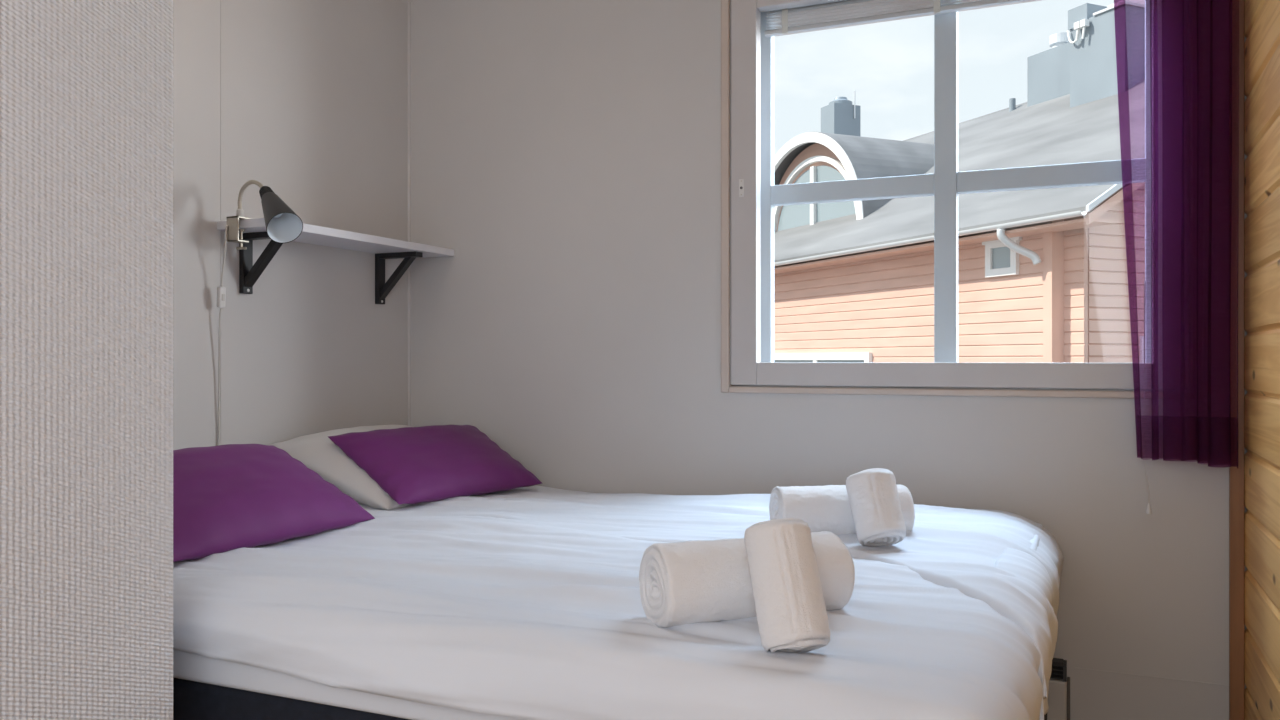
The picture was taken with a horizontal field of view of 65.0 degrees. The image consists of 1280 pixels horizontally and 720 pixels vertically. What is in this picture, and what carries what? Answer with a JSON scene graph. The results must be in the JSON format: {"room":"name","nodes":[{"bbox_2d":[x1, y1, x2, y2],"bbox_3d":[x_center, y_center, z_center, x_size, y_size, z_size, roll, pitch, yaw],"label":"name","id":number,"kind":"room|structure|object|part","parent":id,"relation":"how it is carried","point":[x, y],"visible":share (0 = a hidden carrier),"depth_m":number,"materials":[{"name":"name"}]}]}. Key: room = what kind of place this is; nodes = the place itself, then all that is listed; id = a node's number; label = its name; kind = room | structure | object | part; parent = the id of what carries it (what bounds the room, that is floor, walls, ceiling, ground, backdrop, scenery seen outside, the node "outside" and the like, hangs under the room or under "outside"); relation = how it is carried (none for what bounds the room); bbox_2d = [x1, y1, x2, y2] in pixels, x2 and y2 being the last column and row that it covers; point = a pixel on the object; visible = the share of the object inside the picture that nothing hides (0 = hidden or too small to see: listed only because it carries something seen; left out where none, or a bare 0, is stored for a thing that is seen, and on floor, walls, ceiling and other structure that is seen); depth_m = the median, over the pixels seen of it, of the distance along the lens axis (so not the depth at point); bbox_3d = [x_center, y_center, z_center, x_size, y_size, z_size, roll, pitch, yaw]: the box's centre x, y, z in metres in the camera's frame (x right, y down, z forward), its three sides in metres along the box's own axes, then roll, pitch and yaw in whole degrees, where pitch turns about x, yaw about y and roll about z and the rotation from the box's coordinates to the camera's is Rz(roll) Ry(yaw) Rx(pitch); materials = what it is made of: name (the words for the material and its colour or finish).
{"room":"bedroom","nodes":[
{"label":"bedroom","id":0,"kind":"room"},
{"bbox_2d":[0,0,172,719],"bbox_3d":[-1.729,-0.160,0.273,0.880,2.420,3.090,0,0,24],"label":"wall partition","id":1,"kind":"structure","parent":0,"point":[86,86],"depth_m":1.37,"materials":[{"name":"white paper"}]},
{"bbox_2d":[173,0,407,449],"bbox_3d":[-1.200,-0.160,2.725,0.150,2.420,2.060,0,0,24],"label":"wall","id":2,"kind":"structure","parent":0,"point":[315,92],"depth_m":2.93,"materials":[{"name":"paint"}]},
{"bbox_2d":[220,0,221,444],"bbox_3d":[-1.126,-0.160,2.703,0.001,2.420,0.004,0,0,24],"label":"trim","id":3,"kind":"structure","parent":2,"relation":"attached to","point":[220,0],"depth_m":2.70,"materials":[{"name":"paint"}]},
{"bbox_2d":[239,232,282,293],"bbox_3d":[-1.019,-0.266,2.743,0.165,0.165,0.035,0,0,24],"label":"shelf bracket","id":4,"kind":"object","parent":2,"relation":"attached to","point":[249,273],"visible":0.75,"depth_m":2.75,"materials":[{"name":"black metal"}]},
{"bbox_3d":[-1.087,-0.266,2.773,0.016,0.165,0.035,0,0,24],"label":"wall plate","id":5,"kind":"part","parent":4,"relation":"part of","materials":[{"name":"black metal"}]},
{"bbox_3d":[-1.012,-0.340,2.739,0.149,0.016,0.035,0,0,24],"label":"arm","id":6,"kind":"part","parent":4,"relation":"part of","materials":[{"name":"black metal"}]},
{"bbox_2d":[217,218,453,257],"bbox_3d":[-0.878,-0.359,3.032,0.187,0.023,0.834,0,0,24],"label":"wall shelf","id":7,"kind":"object","parent":2,"relation":"attached to","point":[311,234],"visible":0.61,"depth_m":2.98,"materials":[{"name":"wood"}]},
{"bbox_2d":[217,180,302,444],"bbox_3d":[-0.992,-0.039,2.584,0.348,0.860,0.088,0,0,40],"label":"lamp","id":8,"kind":"object","parent":7,"relation":"attached to","point":[283,225],"visible":0.96,"depth_m":2.56,"materials":[{"name":"silver metal"}]},
{"bbox_3d":[-1.125,0.125,2.668,0.026,0.532,0.043,0,0,24],"label":"cord","id":9,"kind":"part","parent":8,"relation":"part of","materials":[{"name":"grey plastic"}]},
{"bbox_2d":[217,287,225,307],"bbox_3d":[-1.111,-0.167,2.665,0.021,0.057,0.026,0,0,24],"label":"switch","id":10,"kind":"object","parent":8,"relation":"attached to","point":[221,291],"depth_m":2.66,"materials":[{"name":"grey plastic"}]},
{"bbox_3d":[-1.098,-0.274,2.654,0.031,0.162,0.008,0,0,44],"label":"cord","id":11,"kind":"part","parent":8,"relation":"part of","materials":[{"name":"grey plastic"}]},
{"bbox_3d":[-0.908,-0.371,2.546,0.088,0.159,0.182,0,0,-27],"label":"lamp shade","id":12,"kind":"part","parent":8,"relation":"part of","materials":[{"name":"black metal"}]},
{"bbox_2d":[375,251,422,304],"bbox_3d":[-0.785,-0.266,3.268,0.165,0.165,0.035,0,0,24],"label":"shelf bracket","id":13,"kind":"object","parent":2,"relation":"attached to","point":[382,289],"visible":1,"depth_m":3.27,"materials":[{"name":"black metal"}]},
{"bbox_3d":[-0.853,-0.266,3.298,0.016,0.165,0.035,0,0,24],"label":"wall plate","id":14,"kind":"part","parent":13,"relation":"part of","materials":[{"name":"black metal"}]},
{"bbox_3d":[-0.777,-0.340,3.264,0.149,0.016,0.035,0,0,24],"label":"arm","id":15,"kind":"part","parent":13,"relation":"part of","materials":[{"name":"black metal"}]},
{"bbox_2d":[411,0,1246,719],"bbox_3d":[0.447,-0.160,3.009,2.625,2.420,0.200,0,0,24],"label":"wall","id":16,"kind":"structure","parent":0,"point":[566,154],"depth_m":3.05,"materials":[{"name":"paint"}]},
{"bbox_2d":[408,0,410,425],"bbox_3d":[-0.791,-0.160,3.447,0.008,2.420,0.008,0,0,24],"label":"trim","id":17,"kind":"structure","parent":16,"relation":"attached to","point":[409,1],"depth_m":3.44,"materials":[{"name":"paint"}]},
{"bbox_2d":[721,0,1202,398],"bbox_3d":[0.874,-0.510,2.865,1.253,1.230,0.314,0,0,24],"label":"window","id":18,"kind":"structure","parent":16,"relation":"in","point":[1164,169],"depth_m":2.81,"materials":[{"name":"paint"}]},
{"bbox_3d":[0.298,-0.506,2.956,0.015,0.052,0.003,0,0,24],"label":"lock plate","id":19,"kind":"part","parent":18,"relation":"part of","materials":[{"name":"white plastic"}]},
{"bbox_2d":[764,0,1040,37],"bbox_3d":[0.840,-1.013,2.793,1.024,0.102,0.032,0,0,24],"label":"blind","id":20,"kind":"object","parent":18,"relation":"attached to","point":[845,13],"visible":0.93,"depth_m":2.89,"materials":[{"name":"silver metal"}]},
{"bbox_3d":[0.841,-1.052,2.795,1.024,0.024,0.028,0,0,24],"label":"head rail","id":21,"kind":"part","parent":20,"relation":"part of","materials":[{"name":"silver metal"}]},
{"bbox_2d":[1144,280,1151,513],"bbox_3d":[1.266,0.091,2.508,0.013,0.583,0.021,0,0,-35],"label":"blind pull cord","id":22,"kind":"object","parent":18,"relation":"hanging from","point":[1148,511],"visible":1,"depth_m":2.51,"materials":[{"name":"fabric"}]},
{"bbox_2d":[1047,658,1069,719],"bbox_3d":[0.772,0.896,2.717,0.718,0.248,0.068,0,0,24],"label":"radiator","id":23,"kind":"object","parent":16,"relation":"attached to","point":[1059,683],"visible":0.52,"depth_m":2.55,"materials":[{"name":"metal"}]},
{"bbox_2d":[1050,658,1066,681],"bbox_3d":[0.767,0.793,2.714,0.710,0.043,0.054,0,0,24],"label":"grille","id":24,"kind":"object","parent":23,"relation":"attached to","point":[1059,666],"depth_m":2.56,"materials":[{"name":"grey"}]},
{"bbox_2d":[1075,667,1228,686],"bbox_3d":[1.282,0.796,2.526,0.344,0.004,0.002,0,0,24],"label":"trim","id":25,"kind":"structure","parent":16,"relation":"attached to","point":[1075,667],"depth_m":2.52,"materials":[{"name":"paint"}]},
{"bbox_2d":[1229,0,1244,719],"bbox_3d":[1.449,-0.160,2.440,0.030,2.420,0.022,0,0,24],"label":"trim","id":26,"kind":"structure","parent":16,"relation":"attached to","point":[1236,7],"depth_m":2.43,"materials":[{"name":"brown wood"}]},
{"bbox_2d":[1245,0,1279,719],"bbox_3d":[0.552,-0.160,0.207,0.150,2.420,4.829,0,0,24],"label":"wall","id":27,"kind":"structure","parent":0,"point":[1262,17],"depth_m":2.20,"materials":[{"name":"brown wood"}]},
{"bbox_3d":[-0.623,1.110,0.732,2.825,0.120,5.230,0,0,24],"label":"floor","id":28,"kind":"structure","parent":0,"visible":0},
{"bbox_2d":[173,523,1046,719],"bbox_3d":[-0.191,0.734,2.278,2.016,0.632,1.554,0,0,24],"label":"mattress","id":29,"kind":"object","parent":28,"relation":"on","point":[204,688],"visible":0.16,"depth_m":1.62,"materials":[{"name":"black fabric"}]},
{"bbox_2d":[173,512,1053,719],"bbox_3d":[-0.285,0.498,2.010,2.042,0.262,1.065,0,0,24],"label":"duvet","id":30,"kind":"object","parent":29,"relation":"on","point":[523,619],"visible":0.62,"depth_m":1.52,"materials":[{"name":"white fabric"}]},
{"bbox_2d":[173,444,374,561],"bbox_3d":[-0.921,0.301,2.237,0.332,0.202,0.600,0,0,26],"label":"cushion","id":31,"kind":"object","parent":30,"relation":"on","point":[227,497],"visible":0.67,"depth_m":2.19,"materials":[{"name":"purple fabric"}]},
{"bbox_2d":[639,531,854,627],"bbox_3d":[0.167,0.338,1.574,0.324,0.121,0.130,0,0,-21],"label":"rolled towel","id":32,"kind":"object","parent":30,"relation":"on","point":[687,582],"visible":0.7,"depth_m":1.50,"materials":[{"name":"white fabric"}]},
{"bbox_2d":[744,518,830,652],"bbox_3d":[0.202,0.317,1.402,0.100,0.191,0.150,0,0,-18],"label":"rolled towel","id":33,"kind":"object","parent":30,"relation":"on","point":[790,607],"visible":0.97,"depth_m":1.37,"materials":[{"name":"white fabric"}]},
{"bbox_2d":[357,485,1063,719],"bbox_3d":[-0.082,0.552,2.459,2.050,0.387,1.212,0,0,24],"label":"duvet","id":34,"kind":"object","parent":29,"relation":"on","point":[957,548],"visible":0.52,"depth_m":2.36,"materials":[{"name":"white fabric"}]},
{"bbox_2d":[269,425,412,509],"bbox_3d":[-0.724,0.318,3.016,0.434,0.233,0.620,0,0,26],"label":"pillow","id":35,"kind":"object","parent":34,"relation":"on","point":[317,452],"visible":0.3,"depth_m":2.77,"materials":[{"name":"fabric"}]},
{"bbox_2d":[327,424,541,503],"bbox_3d":[-0.586,0.296,2.946,0.303,0.194,0.560,0,0,36],"label":"cushion","id":36,"kind":"object","parent":34,"relation":"on","point":[412,465],"visible":1,"depth_m":2.84,"materials":[{"name":"purple fabric"}]},
{"bbox_2d":[769,485,914,534],"bbox_3d":[0.447,0.336,2.240,0.306,0.114,0.127,0,0,-7],"label":"rolled towel","id":37,"kind":"object","parent":34,"relation":"on","point":[827,507],"visible":0.59,"depth_m":2.18,"materials":[{"name":"white fabric"}]},
{"bbox_2d":[846,468,905,546],"bbox_3d":[0.497,0.312,2.121,0.108,0.169,0.149,0,0,-16],"label":"rolled towel","id":38,"kind":"object","parent":34,"relation":"on","point":[874,501],"visible":1,"depth_m":2.08,"materials":[{"name":"white fabric"}]},
{"label":"outside","id":39,"kind":"structure","parent":0,"visible":0},
{"bbox_3d":[16.940,4.250,37.995,120.000,0.200,76.800,0,0,24],"label":"ground","id":40,"kind":"structure","parent":39,"visible":0},
{"bbox_2d":[774,0,1144,362],"bbox_3d":[6.591,-1.350,21.569,10.995,11.000,17.420,0,0,-24],"label":"house","id":41,"kind":"structure","parent":40,"relation":"on","point":[1051,275],"depth_m":15.37,"materials":[{"name":"red paint"}]},
{"bbox_3d":[3.328,-3.045,19.136,0.001,1.270,2.740,0,0,-24],"label":"pane","id":42,"kind":"part","parent":41,"relation":"part of","materials":[{"name":"glass"}]},
{"bbox_3d":[3.034,0.510,17.286,0.007,1.080,2.880,0,0,-24],"label":"pane","id":43,"kind":"part","parent":41,"relation":"part of","materials":[{"name":"clear glass"}]},
{"bbox_3d":[3.071,-3.290,19.025,0.080,1.960,3.920,0,0,-23],"label":"dormer arch trim","id":44,"kind":"part","parent":41,"relation":"part of","materials":[{"name":"white paint"}]},
{"bbox_3d":[4.785,-1.350,13.271,0.005,0.320,0.400,0,0,-24],"label":"pane","id":45,"kind":"part","parent":41,"relation":"part of","materials":[{"name":"glass"}]},
{"bbox_2d":[1009,98,1015,111],"bbox_3d":[7.231,-4.885,19.514,0.120,0.370,0.117,0,0,-23],"label":"vent","id":46,"kind":"object","parent":41,"relation":"attached to","point":[1012,101],"depth_m":19.47,"materials":[{"name":"metal"}]},
{"bbox_2d":[1049,32,1068,47],"bbox_3d":[7.839,-5.900,18.742,0.375,0.340,0.375,0,0,-23],"label":"chimney pot","id":47,"kind":"object","parent":41,"relation":"on","point":[1057,39],"depth_m":18.59,"materials":[{"name":"silver metal"}]},
{"bbox_2d":[1074,21,1082,40],"bbox_3d":[7.287,-5.458,16.703,0.100,0.303,0.100,0,0,-24],"label":"pipe","id":48,"kind":"object","parent":41,"relation":"attached to","point":[1077,25],"depth_m":16.70,"materials":[{"name":"white metal"}]},
{"bbox_2d":[1080,19,1088,38],"bbox_3d":[7.338,-5.458,16.584,0.100,0.303,0.100,0,0,-23],"label":"pipe","id":49,"kind":"object","parent":41,"relation":"attached to","point":[1084,23],"depth_m":16.59,"materials":[{"name":"white metal"}]}
]}

